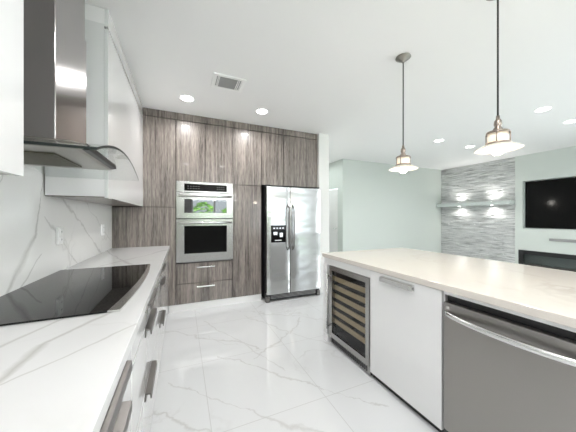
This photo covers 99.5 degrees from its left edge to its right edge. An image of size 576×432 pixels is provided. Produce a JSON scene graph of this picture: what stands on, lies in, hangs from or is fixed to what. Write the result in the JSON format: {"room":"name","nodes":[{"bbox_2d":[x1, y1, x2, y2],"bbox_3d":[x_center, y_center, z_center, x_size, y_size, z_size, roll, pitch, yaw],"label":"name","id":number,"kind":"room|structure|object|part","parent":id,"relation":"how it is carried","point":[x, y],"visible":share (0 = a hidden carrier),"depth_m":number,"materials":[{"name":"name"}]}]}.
{"room":"kitchen","nodes":[
{"label":"kitchen","id":0,"kind":"room"},
{"bbox_2d":[24,165,108,267],"bbox_3d":[-1.035,-0.055,0.123,0.200,2.710,7.650,0,0,-24],"label":"wall","id":1,"kind":"structure","parent":0,"point":[38,168],"depth_m":1.48,"materials":[{"name":"white paint"}]},
{"bbox_2d":[0,0,23,175],"bbox_3d":[-0.694,-0.767,0.021,0.337,1.281,1.498,0,0,-24],"label":"upper cabinet","id":2,"kind":"object","parent":1,"relation":"attached to","point":[11,11],"visible":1,"depth_m":0.72,"materials":[{"name":"white"}]},
{"bbox_2d":[0,167,111,296],"bbox_3d":[-1.355,0.057,1.117,0.004,0.664,4.129,0,0,-24],"label":"backsplash","id":3,"kind":"structure","parent":1,"relation":"attached to","point":[29,219],"depth_m":1.48,"materials":[{"name":"white stone"}]},
{"bbox_2d":[56,227,62,244],"bbox_3d":[-1.601,0.135,1.714,0.019,0.120,0.076,0,0,-24],"label":"wall outlet","id":4,"kind":"object","parent":3,"relation":"attached to","point":[59,230],"visible":1,"depth_m":1.69,"materials":[{"name":"white plastic"}]},
{"bbox_2d":[101,224,103,235],"bbox_3d":[-2.004,0.145,2.640,0.019,0.120,0.076,0,0,-24],"label":"wall outlet","id":5,"kind":"object","parent":3,"relation":"attached to","point":[102,225],"visible":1,"depth_m":2.61,"materials":[{"name":"white plastic"}]},
{"bbox_2d":[24,0,138,179],"bbox_3d":[-1.091,-0.822,1.178,0.511,1.173,0.910,0,0,-24],"label":"range hood","id":6,"kind":"object","parent":1,"relation":"attached to","point":[54,30],"visible":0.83,"depth_m":1.06,"materials":[{"name":"silver metal"}]},
{"bbox_2d":[24,136,112,169],"bbox_3d":[-1.138,-0.295,1.168,0.416,0.034,0.510,0,0,-24],"label":"hood","id":7,"kind":"object","parent":6,"relation":"attached to","point":[34,155],"depth_m":1.14,"materials":[{"name":"grey metal"}]},
{"bbox_2d":[45,3,142,206],"bbox_3d":[-1.700,-0.767,2.333,0.337,1.281,1.622,0,0,-24],"label":"upper cabinet","id":8,"kind":"object","parent":1,"relation":"attached to","point":[114,108],"visible":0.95,"depth_m":1.67,"materials":[{"name":"white"}]},
{"bbox_3d":[-1.382,-0.777,1.588,0.306,1.045,0.004,0,0,-24],"label":"panel","id":9,"kind":"part","parent":8,"relation":"part of","materials":[{"name":"white paint"}]},
{"bbox_3d":[-1.556,-1.349,2.397,0.020,0.118,1.618,0,0,-23],"label":"cornice","id":10,"kind":"part","parent":8,"relation":"part of","materials":[{"name":"white paint"}]},
{"bbox_3d":[-1.554,-0.699,2.396,0.020,1.144,1.620,0,0,-23],"label":"door","id":11,"kind":"part","parent":8,"relation":"part of","materials":[{"name":"white paint"}]},
{"bbox_2d":[112,115,175,305],"bbox_3d":[-1.968,-0.055,3.429,0.719,2.510,0.600,0,0,-24],"label":"panel","id":12,"kind":"object","parent":1,"relation":"attached to","point":[154,223],"visible":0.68,"depth_m":3.21,"materials":[{"name":"grey"}]},
{"bbox_3d":[-1.851,0.537,3.164,0.715,1.318,0.020,0,0,-23],"label":"panel","id":13,"kind":"part","parent":12,"relation":"part of","materials":[{"name":"grey wood"}]},
{"bbox_3d":[-1.851,-0.718,3.164,0.715,1.178,0.020,0,0,-23],"label":"panel","id":14,"kind":"part","parent":12,"relation":"part of","materials":[{"name":"grey wood"}]},
{"bbox_2d":[151,293,438,431],"bbox_3d":[2.448,1.350,2.646,8.600,0.100,9.500,0,0,-24],"label":"floor","id":15,"kind":"structure","parent":0,"point":[254,366],"depth_m":1.93,"materials":[{"name":"tile"}]},
{"bbox_2d":[100,348,132,431],"bbox_3d":[-0.687,0.866,0.407,0.659,0.868,0.793,0,0,-24],"label":"base cabinet","id":16,"kind":"object","parent":15,"relation":"on","point":[118,418],"visible":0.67,"depth_m":0.66,"materials":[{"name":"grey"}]},
{"bbox_3d":[-0.399,0.580,0.533,0.030,0.045,0.450,0,0,-23],"label":"handle","id":17,"kind":"part","parent":16,"relation":"part of","materials":[{"name":"silver metal"}]},
{"bbox_3d":[-0.421,0.715,0.523,0.020,0.313,0.788,0,0,-23],"label":"drawer","id":18,"kind":"part","parent":16,"relation":"part of","materials":[{"name":"white paint"}]},
{"bbox_3d":[-0.421,0.494,0.523,0.020,0.115,0.788,0,0,-23],"label":"drawer","id":19,"kind":"part","parent":16,"relation":"part of","materials":[{"name":"white paint"}]},
{"bbox_2d":[132,283,156,431],"bbox_3d":[-1.044,0.866,1.228,0.659,0.868,0.993,0,0,-24],"label":"base cabinet","id":20,"kind":"object","parent":15,"relation":"on","point":[144,347],"visible":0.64,"depth_m":1.22,"materials":[{"name":"white wood"}]},
{"bbox_3d":[-0.778,0.494,1.344,0.020,0.115,0.988,0,0,-23],"label":"drawer","id":21,"kind":"part","parent":20,"relation":"part of","materials":[{"name":"white paint"}]},
{"bbox_3d":[-0.778,1.070,1.344,0.020,0.383,0.988,0,0,-23],"label":"drawer","id":22,"kind":"part","parent":20,"relation":"part of","materials":[{"name":"white paint"}]},
{"bbox_3d":[-0.755,0.899,1.354,0.030,0.045,0.300,0,0,-23],"label":"handle","id":23,"kind":"part","parent":20,"relation":"part of","materials":[{"name":"silver metal"}]},
{"bbox_3d":[-0.755,0.580,1.354,0.030,0.045,0.300,0,0,-23],"label":"handle","id":24,"kind":"part","parent":20,"relation":"part of","materials":[{"name":"silver metal"}]},
{"bbox_3d":[-0.755,0.457,1.354,0.030,0.045,0.300,0,0,-23],"label":"handle","id":25,"kind":"part","parent":20,"relation":"part of","materials":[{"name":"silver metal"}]},
{"bbox_2d":[157,263,165,383],"bbox_3d":[-1.394,0.866,2.033,0.659,0.868,0.758,0,0,-24],"label":"base cabinet","id":26,"kind":"object","parent":15,"relation":"on","point":[161,312],"visible":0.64,"depth_m":2.05,"materials":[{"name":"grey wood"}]},
{"bbox_3d":[-1.128,0.494,2.148,0.020,0.115,0.753,0,0,-23],"label":"drawer","id":27,"kind":"part","parent":26,"relation":"part of","materials":[{"name":"white paint"}]},
{"bbox_3d":[-1.128,1.070,2.148,0.020,0.383,0.753,0,0,-23],"label":"drawer","id":28,"kind":"part","parent":26,"relation":"part of","materials":[{"name":"white paint"}]},
{"bbox_3d":[-1.128,0.715,2.148,0.020,0.313,0.753,0,0,-23],"label":"drawer","id":29,"kind":"part","parent":26,"relation":"part of","materials":[{"name":"white paint"}]},
{"bbox_3d":[-1.105,0.899,2.158,0.030,0.045,0.300,0,0,-23],"label":"handle","id":30,"kind":"part","parent":26,"relation":"part of","materials":[{"name":"silver metal"}]},
{"bbox_3d":[-1.105,0.580,2.158,0.030,0.045,0.300,0,0,-23],"label":"handle","id":31,"kind":"part","parent":26,"relation":"part of","materials":[{"name":"silver metal"}]},
{"bbox_2d":[164,254,167,335],"bbox_3d":[-1.724,0.866,2.755,0.629,0.868,0.825,0,0,-24],"label":"base cabinet","id":32,"kind":"object","parent":15,"relation":"on","point":[166,259],"visible":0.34,"depth_m":2.90,"materials":[{"name":"grey"}]},
{"bbox_2d":[176,120,232,304],"bbox_3d":[-1.276,-0.055,3.709,0.766,2.510,0.640,0,0,-24],"label":"tall cabinet","id":33,"kind":"object","parent":15,"relation":"on","point":[204,152],"visible":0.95,"depth_m":3.44,"materials":[{"name":"grey"}]},
{"bbox_3d":[-1.347,-0.897,3.383,0.366,0.818,0.020,0,0,-23],"label":"door","id":34,"kind":"part","parent":33,"relation":"part of","materials":[{"name":"grey wood"}]},
{"bbox_2d":[176,181,232,262],"bbox_3d":[-1.257,0.076,3.666,0.758,1.117,0.633,0,0,-24],"label":"wall oven","id":35,"kind":"object","parent":33,"relation":"in","point":[204,210],"visible":1,"depth_m":3.42,"materials":[{"name":"silver metal"}]},
{"bbox_3d":[-1.163,0.333,3.449,0.758,0.590,0.040,0,0,-23],"label":"oven door","id":36,"kind":"part","parent":35,"relation":"part of","materials":[{"name":"silver metal"}]},
{"bbox_3d":[-1.163,-0.151,3.449,0.758,0.353,0.040,0,0,-23],"label":"microwave door","id":37,"kind":"part","parent":35,"relation":"part of","materials":[{"name":"silver metal"}]},
{"bbox_3d":[-1.165,-0.408,3.455,0.758,0.147,0.030,0,0,-23],"label":"control panel","id":38,"kind":"part","parent":35,"relation":"part of","materials":[{"name":"silver metal"}]},
{"bbox_3d":[-1.143,0.085,3.403,0.708,0.028,0.059,0,0,-23],"label":"handle","id":39,"kind":"part","parent":35,"relation":"part of","materials":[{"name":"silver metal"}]},
{"bbox_3d":[-1.143,-0.285,3.403,0.708,0.028,0.059,0,0,-23],"label":"handle","id":40,"kind":"part","parent":35,"relation":"part of","materials":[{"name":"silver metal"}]},
{"bbox_3d":[-1.169,1.062,3.461,0.756,0.268,0.020,0,0,-23],"label":"drawer","id":41,"kind":"part","parent":33,"relation":"part of","materials":[{"name":"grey wood"}]},
{"bbox_3d":[-1.169,0.785,3.461,0.756,0.273,0.020,0,0,-23],"label":"drawer","id":42,"kind":"part","parent":33,"relation":"part of","materials":[{"name":"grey wood"}]},
{"bbox_3d":[-0.998,-0.897,3.535,0.383,0.818,0.020,0,0,-23],"label":"door","id":43,"kind":"part","parent":33,"relation":"part of","materials":[{"name":"grey wood"}]},
{"bbox_2d":[168,294,260,312],"bbox_3d":[-1.013,1.251,3.540,1.295,0.098,0.020,0,0,-24],"label":"board","id":44,"kind":"object","parent":15,"relation":"on","point":[242,299],"visible":1,"depth_m":3.50,"materials":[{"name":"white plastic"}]},
{"bbox_2d":[233,128,260,296],"bbox_3d":[-0.732,-0.055,3.967,0.435,2.510,0.600,0,0,-24],"label":"pantry cabinet","id":45,"kind":"object","parent":15,"relation":"on","point":[246,143],"visible":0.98,"depth_m":3.68,"materials":[{"name":"grey"}]},
{"bbox_3d":[-0.617,-0.890,3.701,0.433,0.833,0.020,0,0,-23],"label":"door","id":46,"kind":"part","parent":45,"relation":"part of","materials":[{"name":"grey wood"}]},
{"bbox_3d":[-0.617,0.365,3.701,0.433,1.663,0.020,0,0,-23],"label":"door","id":47,"kind":"part","parent":45,"relation":"part of","materials":[{"name":"grey wood"}]},
{"bbox_2d":[261,185,319,302],"bbox_3d":[-0.035,0.409,4.162,0.945,1.782,0.839,0,0,-24],"label":"refrigerator","id":48,"kind":"object","parent":15,"relation":"on","point":[290,217],"visible":1,"depth_m":3.83,"materials":[{"name":"silver metal"}]},
{"bbox_3d":[-0.155,0.365,3.767,0.376,1.640,0.077,0,0,-23],"label":"freezer door","id":49,"kind":"part","parent":48,"relation":"part of","materials":[{"name":"silver metal"}]},
{"bbox_3d":[0.011,0.170,3.767,0.022,0.715,0.079,0,0,-23],"label":"handle","id":50,"kind":"part","parent":48,"relation":"part of","materials":[{"name":"silver metal"}]},
{"bbox_3d":[0.086,0.170,3.800,0.022,0.715,0.079,0,0,-23],"label":"handle","id":51,"kind":"part","parent":48,"relation":"part of","materials":[{"name":"silver metal"}]},
{"bbox_3d":[0.276,0.365,3.955,0.540,1.640,0.077,0,0,-23],"label":"fridge door","id":52,"kind":"part","parent":48,"relation":"part of","materials":[{"name":"silver metal"}]},
{"bbox_2d":[323,257,329,341],"bbox_3d":[0.766,0.866,2.729,0.818,0.869,0.085,0,0,-24],"label":"island end panel","id":53,"kind":"object","parent":15,"relation":"on","point":[325,264],"visible":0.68,"depth_m":2.56,"materials":[{"name":"white paint"}]},
{"bbox_3d":[0.395,0.860,2.571,0.011,0.720,0.070,0,0,-23],"label":"corner post","id":54,"kind":"part","parent":53,"relation":"part of","materials":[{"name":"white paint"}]},
{"bbox_3d":[0.770,0.866,2.734,0.807,0.869,0.070,0,0,-23],"label":"panel","id":55,"kind":"part","parent":53,"relation":"part of","materials":[{"name":"white paint"}]},
{"bbox_2d":[326,265,371,375],"bbox_3d":[0.797,0.874,2.348,0.666,0.828,0.580,0,0,-24],"label":"wine cooler","id":56,"kind":"object","parent":15,"relation":"on","point":[349,292],"visible":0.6,"depth_m":2.33,"materials":[{"name":"silver metal"}]},
{"bbox_3d":[0.408,0.850,2.473,0.052,0.560,0.022,0,0,-23],"label":"handle","id":57,"kind":"part","parent":56,"relation":"part of","materials":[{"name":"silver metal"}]},
{"bbox_2d":[328,258,369,277],"bbox_3d":[0.548,0.464,2.256,0.020,0.063,0.618,0,0,-24],"label":"rail","id":58,"kind":"object","parent":56,"relation":"attached to","point":[365,272],"visible":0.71,"depth_m":2.20,"materials":[{"name":"white paint"}]},
{"bbox_2d":[335,276,364,292],"bbox_3d":[0.582,0.633,2.254,0.015,0.044,0.520,0,0,-23],"label":"shelf","id":59,"kind":"object","parent":56,"relation":"attached to","point":[342,281],"depth_m":2.25,"materials":[{"name":"brown wood"}]},
{"bbox_2d":[335,285,364,302],"bbox_3d":[0.582,0.719,2.254,0.015,0.044,0.520,0,0,-23],"label":"shelf","id":60,"kind":"object","parent":56,"relation":"attached to","point":[337,288],"depth_m":2.25,"materials":[{"name":"brown wood"}]},
{"bbox_2d":[335,293,364,313],"bbox_3d":[0.582,0.805,2.254,0.015,0.044,0.520,0,0,-23],"label":"shelf","id":61,"kind":"object","parent":56,"relation":"attached to","point":[348,302],"depth_m":2.25,"materials":[{"name":"brown wood"}]},
{"bbox_2d":[335,302,364,323],"bbox_3d":[0.582,0.891,2.254,0.015,0.044,0.520,0,0,-23],"label":"shelf","id":62,"kind":"object","parent":56,"relation":"attached to","point":[337,305],"depth_m":2.25,"materials":[{"name":"brown wood"}]},
{"bbox_2d":[335,310,364,333],"bbox_3d":[0.582,0.977,2.254,0.015,0.044,0.520,0,0,-23],"label":"shelf","id":63,"kind":"object","parent":56,"relation":"attached to","point":[343,317],"depth_m":2.25,"materials":[{"name":"brown wood"}]},
{"bbox_2d":[335,318,364,343],"bbox_3d":[0.582,1.063,2.254,0.015,0.044,0.520,0,0,-23],"label":"shelf","id":64,"kind":"object","parent":56,"relation":"attached to","point":[343,326],"depth_m":2.25,"materials":[{"name":"brown wood"}]},
{"bbox_2d":[330,336,371,375],"bbox_3d":[0.561,1.255,2.245,0.020,0.066,0.580,0,0,-24],"label":"vent grille","id":65,"kind":"object","parent":56,"relation":"attached to","point":[333,340],"depth_m":2.19,"materials":[{"name":"black metal"}]},
{"bbox_2d":[370,270,447,429],"bbox_3d":[1.055,0.842,1.812,0.660,0.816,0.593,0,0,-24],"label":"base cabinet","id":66,"kind":"object","parent":15,"relation":"on","point":[407,317],"visible":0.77,"depth_m":1.62,"materials":[{"name":"white wood"}]},
{"bbox_3d":[0.754,0.468,1.713,0.030,0.040,0.280,0,0,-23],"label":"handle","id":67,"kind":"part","parent":66,"relation":"part of","materials":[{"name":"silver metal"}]},
{"bbox_2d":[373,374,447,431],"bbox_3d":[1.150,1.260,0.947,0.015,0.079,2.260,0,0,-24],"label":"toe kick","id":68,"kind":"object","parent":15,"relation":"on","point":[374,376],"visible":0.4,"depth_m":1.65,"materials":[{"name":"black plastic"}]},
{"bbox_2d":[444,295,575,431],"bbox_3d":[1.268,0.838,1.236,0.689,0.765,0.607,0,0,-24],"label":"dishwasher","id":69,"kind":"object","parent":15,"relation":"on","point":[504,371],"visible":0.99,"depth_m":1.14,"materials":[{"name":"silver metal"}]},
{"bbox_3d":[0.984,0.548,1.113,0.071,0.032,0.583,0,0,-23],"label":"handle","id":70,"kind":"part","parent":69,"relation":"part of","materials":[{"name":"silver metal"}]},
{"bbox_3d":[-0.379,0.866,-0.301,0.659,0.868,0.748,0,0,-23],"label":"base cabinet","id":71,"kind":"object","parent":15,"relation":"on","visible":0},
{"bbox_2d":[0,246,169,431],"bbox_3d":[-1.058,0.410,1.246,0.647,0.040,4.129,0,0,-24],"label":"countertop","id":72,"kind":"structure","parent":71,"relation":"on","point":[63,374],"depth_m":0.66,"materials":[{"name":"white stone"}]},
{"bbox_2d":[0,264,149,325],"bbox_3d":[-1.143,0.385,1.376,0.589,0.008,1.056,0,0,-24],"label":"cooktop","id":73,"kind":"object","parent":72,"relation":"in","point":[68,293],"visible":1,"depth_m":1.20,"materials":[{"name":"black glass"}]},
{"bbox_3d":[-0.898,0.385,1.482,0.059,0.008,1.053,0,0,-22],"label":"trim","id":74,"kind":"part","parent":73,"relation":"part of","materials":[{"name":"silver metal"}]},
{"bbox_3d":[1.652,0.866,1.504,0.170,0.869,2.880,0,0,-23],"label":"cabinet","id":75,"kind":"object","parent":15,"relation":"on","visible":0},
{"bbox_2d":[322,247,575,328],"bbox_3d":[1.502,0.410,1.474,1.170,0.040,3.005,0,0,-24],"label":"countertop","id":76,"kind":"structure","parent":75,"relation":"on","point":[549,294],"depth_m":1.56,"materials":[{"name":"white stone"}]},
{"bbox_2d":[444,291,575,332],"bbox_3d":[1.040,0.441,1.140,0.020,0.019,0.622,0,0,-24],"label":"apron","id":77,"kind":"object","parent":76,"relation":"attached to","point":[446,293],"visible":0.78,"depth_m":1.11,"materials":[{"name":"white paint"}]},
{"bbox_2d":[317,133,328,292],"bbox_3d":[0.095,-0.055,5.374,0.200,2.710,2.620,0,0,-24],"label":"wall partition","id":78,"kind":"structure","parent":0,"point":[322,139],"depth_m":4.17,"materials":[{"name":"white paint"}]},
{"bbox_2d":[261,132,316,188],"bbox_3d":[-0.074,-0.902,4.253,0.993,0.817,0.600,0,0,-24],"label":"upper cabinet","id":79,"kind":"object","parent":78,"relation":"attached to","point":[286,161],"visible":0.87,"depth_m":3.96,"materials":[{"name":"grey"}]},
{"bbox_3d":[-0.245,-0.900,3.862,0.363,0.813,0.020,0,0,-23],"label":"door","id":80,"kind":"part","parent":79,"relation":"part of","materials":[{"name":"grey wood"}]},
{"bbox_3d":[0.211,-0.900,4.061,0.618,0.813,0.020,0,0,-23],"label":"door","id":81,"kind":"part","parent":79,"relation":"part of","materials":[{"name":"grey wood"}]},
{"bbox_2d":[85,0,575,169],"bbox_3d":[2.448,-1.460,2.646,8.600,0.100,9.500,0,0,-24],"label":"ceiling","id":82,"kind":"structure","parent":0,"point":[329,67],"depth_m":2.32,"materials":[{"name":"white paint"}]},
{"bbox_2d":[179,95,194,101],"bbox_3d":[-1.203,-1.407,2.907,0.176,0.004,0.176,0,0,-24],"label":"recessed light","id":83,"kind":"object","parent":82,"relation":"in","point":[188,98],"visible":1,"depth_m":2.91,"materials":[{"name":"white"}]},
{"bbox_2d":[211,72,246,92],"bbox_3d":[-0.627,-1.403,2.568,0.327,0.013,0.270,0,0,-24],"label":"ceiling vent","id":84,"kind":"object","parent":82,"relation":"in","point":[221,81],"visible":1,"depth_m":2.55,"materials":[{"name":"white metal"}]},
{"bbox_2d":[143,107,316,139],"bbox_3d":[-0.958,-1.361,3.869,2.922,0.092,0.600,0,0,-24],"label":"frieze","id":85,"kind":"object","parent":82,"relation":"attached to","point":[146,111],"visible":0.21,"depth_m":3.55,"materials":[{"name":"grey wood"}]},
{"bbox_2d":[255,108,268,113],"bbox_3d":[-0.348,-1.407,3.269,0.176,0.004,0.176,0,0,-24],"label":"recessed light","id":86,"kind":"object","parent":82,"relation":"in","point":[261,110],"visible":1,"depth_m":3.27,"materials":[{"name":"white"}]},
{"bbox_2d":[389,53,417,172],"bbox_3d":[1.019,-0.895,2.158,0.241,1.025,0.241,0,0,-24],"label":"pendant lamp","id":87,"kind":"object","parent":82,"relation":"hanging from","point":[403,164],"visible":1,"depth_m":2.14,"materials":[{"name":"grey metal"}]},
{"bbox_3d":[1.019,-0.442,2.158,0.068,0.117,0.068,0,0,-23],"label":"bulb","id":88,"kind":"part","parent":87,"relation":"part of","materials":[{"name":"white glass"}]},
{"bbox_3d":[1.019,-0.434,2.158,0.241,0.034,0.241,0,0,-23],"label":"lamp shade","id":89,"kind":"part","parent":87,"relation":"part of","materials":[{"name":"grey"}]},
{"bbox_3d":[1.019,-0.990,2.158,0.010,0.750,0.010,0,0,-23],"label":"cord","id":90,"kind":"part","parent":87,"relation":"part of","materials":[{"name":"grey plastic"}]},
{"bbox_2d":[474,0,524,154],"bbox_3d":[1.311,-0.895,1.524,0.241,1.025,0.241,0,0,-24],"label":"pendant lamp","id":91,"kind":"object","parent":82,"relation":"hanging from","point":[497,142],"visible":1,"depth_m":1.51,"materials":[{"name":"white glass"}]},
{"bbox_3d":[1.311,-0.990,1.524,0.010,0.750,0.010,0,0,-23],"label":"cord","id":92,"kind":"part","parent":91,"relation":"part of","materials":[{"name":"grey plastic"}]},
{"bbox_3d":[1.311,-0.442,1.524,0.068,0.117,0.068,0,0,-23],"label":"bulb","id":93,"kind":"part","parent":91,"relation":"part of","materials":[{"name":"white glass"}]},
{"bbox_3d":[1.311,-0.434,1.524,0.241,0.034,0.241,0,0,-23],"label":"lamp shade","id":94,"kind":"part","parent":91,"relation":"part of","materials":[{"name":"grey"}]},
{"bbox_2d":[534,106,552,111],"bbox_3d":[3.352,-1.407,3.208,0.176,0.004,0.176,0,0,-24],"label":"recessed light","id":95,"kind":"object","parent":82,"relation":"in","point":[542,109],"visible":1,"depth_m":3.20,"materials":[{"name":"white"}]},
{"bbox_2d":[563,119,575,123],"bbox_3d":[4.192,-1.407,3.615,0.176,0.004,0.176,0,0,-24],"label":"recessed light","id":96,"kind":"object","parent":82,"relation":"in","point":[573,120],"visible":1,"depth_m":3.61,"materials":[{"name":"white plastic"}]},
{"bbox_2d":[329,161,337,189],"bbox_3d":[1.111,-0.055,6.660,0.150,2.710,1.070,0,0,-24],"label":"wall","id":97,"kind":"structure","parent":0,"point":[333,167],"depth_m":6.32,"materials":[{"name":"white paint"}]},
{"bbox_2d":[329,189,337,251],"bbox_3d":[1.122,0.297,6.442,0.094,1.985,0.634,0,0,-24],"label":"door","id":98,"kind":"structure","parent":97,"relation":"in","point":[333,194],"depth_m":6.31,"materials":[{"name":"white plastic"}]},
{"bbox_3d":[1.066,-0.125,6.581,0.009,0.850,0.220,0,0,-23],"label":"panel","id":99,"kind":"part","parent":98,"relation":"part of","materials":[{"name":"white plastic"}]},
{"bbox_3d":[1.185,-0.125,6.306,0.009,0.850,0.220,0,0,-23],"label":"panel","id":100,"kind":"part","parent":98,"relation":"part of","materials":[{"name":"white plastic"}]},
{"bbox_3d":[1.185,0.775,6.306,0.009,0.750,0.220,0,0,-23],"label":"panel","id":101,"kind":"part","parent":98,"relation":"part of","materials":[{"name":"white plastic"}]},
{"bbox_2d":[338,159,441,252],"bbox_3d":[3.130,-0.055,6.846,4.000,2.710,0.200,0,0,-24],"label":"wall","id":102,"kind":"structure","parent":0,"point":[379,207],"depth_m":6.52,"materials":[{"name":"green paint"}]},
{"bbox_2d":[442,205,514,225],"bbox_3d":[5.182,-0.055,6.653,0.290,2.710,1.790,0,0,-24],"label":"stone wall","id":103,"kind":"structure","parent":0,"point":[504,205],"depth_m":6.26,"materials":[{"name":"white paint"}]},
{"bbox_2d":[515,146,575,263],"bbox_3d":[6.795,-0.055,2.867,0.350,2.710,6.440,0,0,-24],"label":"wall","id":104,"kind":"structure","parent":0,"point":[557,163],"depth_m":5.33,"materials":[{"name":"white paint"}]},
{"bbox_2d":[441,157,514,262],"bbox_3d":[5.020,-0.051,6.582,0.064,2.702,1.785,0,0,-24],"label":"cladding","id":105,"kind":"object","parent":104,"relation":"attached to","point":[490,238],"visible":0.88,"depth_m":6.44,"materials":[{"name":"grey stone"}]},
{"bbox_2d":[436,200,514,206],"bbox_3d":[4.890,-0.329,6.526,0.214,0.096,1.780,0,0,-24],"label":"floating shelf","id":106,"kind":"object","parent":105,"relation":"attached to","point":[509,202],"visible":1,"depth_m":6.32,"materials":[{"name":"white paint"}]},
{"bbox_2d":[518,250,575,271],"bbox_3d":[5.864,0.960,4.799,0.207,0.374,2.019,0,0,-24],"label":"fireplace","id":107,"kind":"object","parent":104,"relation":"in","point":[567,262],"visible":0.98,"depth_m":5.30,"materials":[{"name":"black glass"}]},
{"bbox_2d":[525,177,575,228],"bbox_3d":[5.857,-0.270,4.867,0.032,1.060,1.736,0,0,-24],"label":"television","id":108,"kind":"object","parent":104,"relation":"attached to","point":[551,204],"visible":1,"depth_m":5.25,"materials":[{"name":"black plastic"}]},
{"bbox_2d":[549,238,575,242],"bbox_3d":[5.791,0.492,4.699,0.029,0.055,1.100,0,0,-24],"label":"soundbar","id":109,"kind":"object","parent":104,"relation":"attached to","point":[550,239],"visible":1,"depth_m":5.01,"materials":[{"name":"grey"}]}
]}

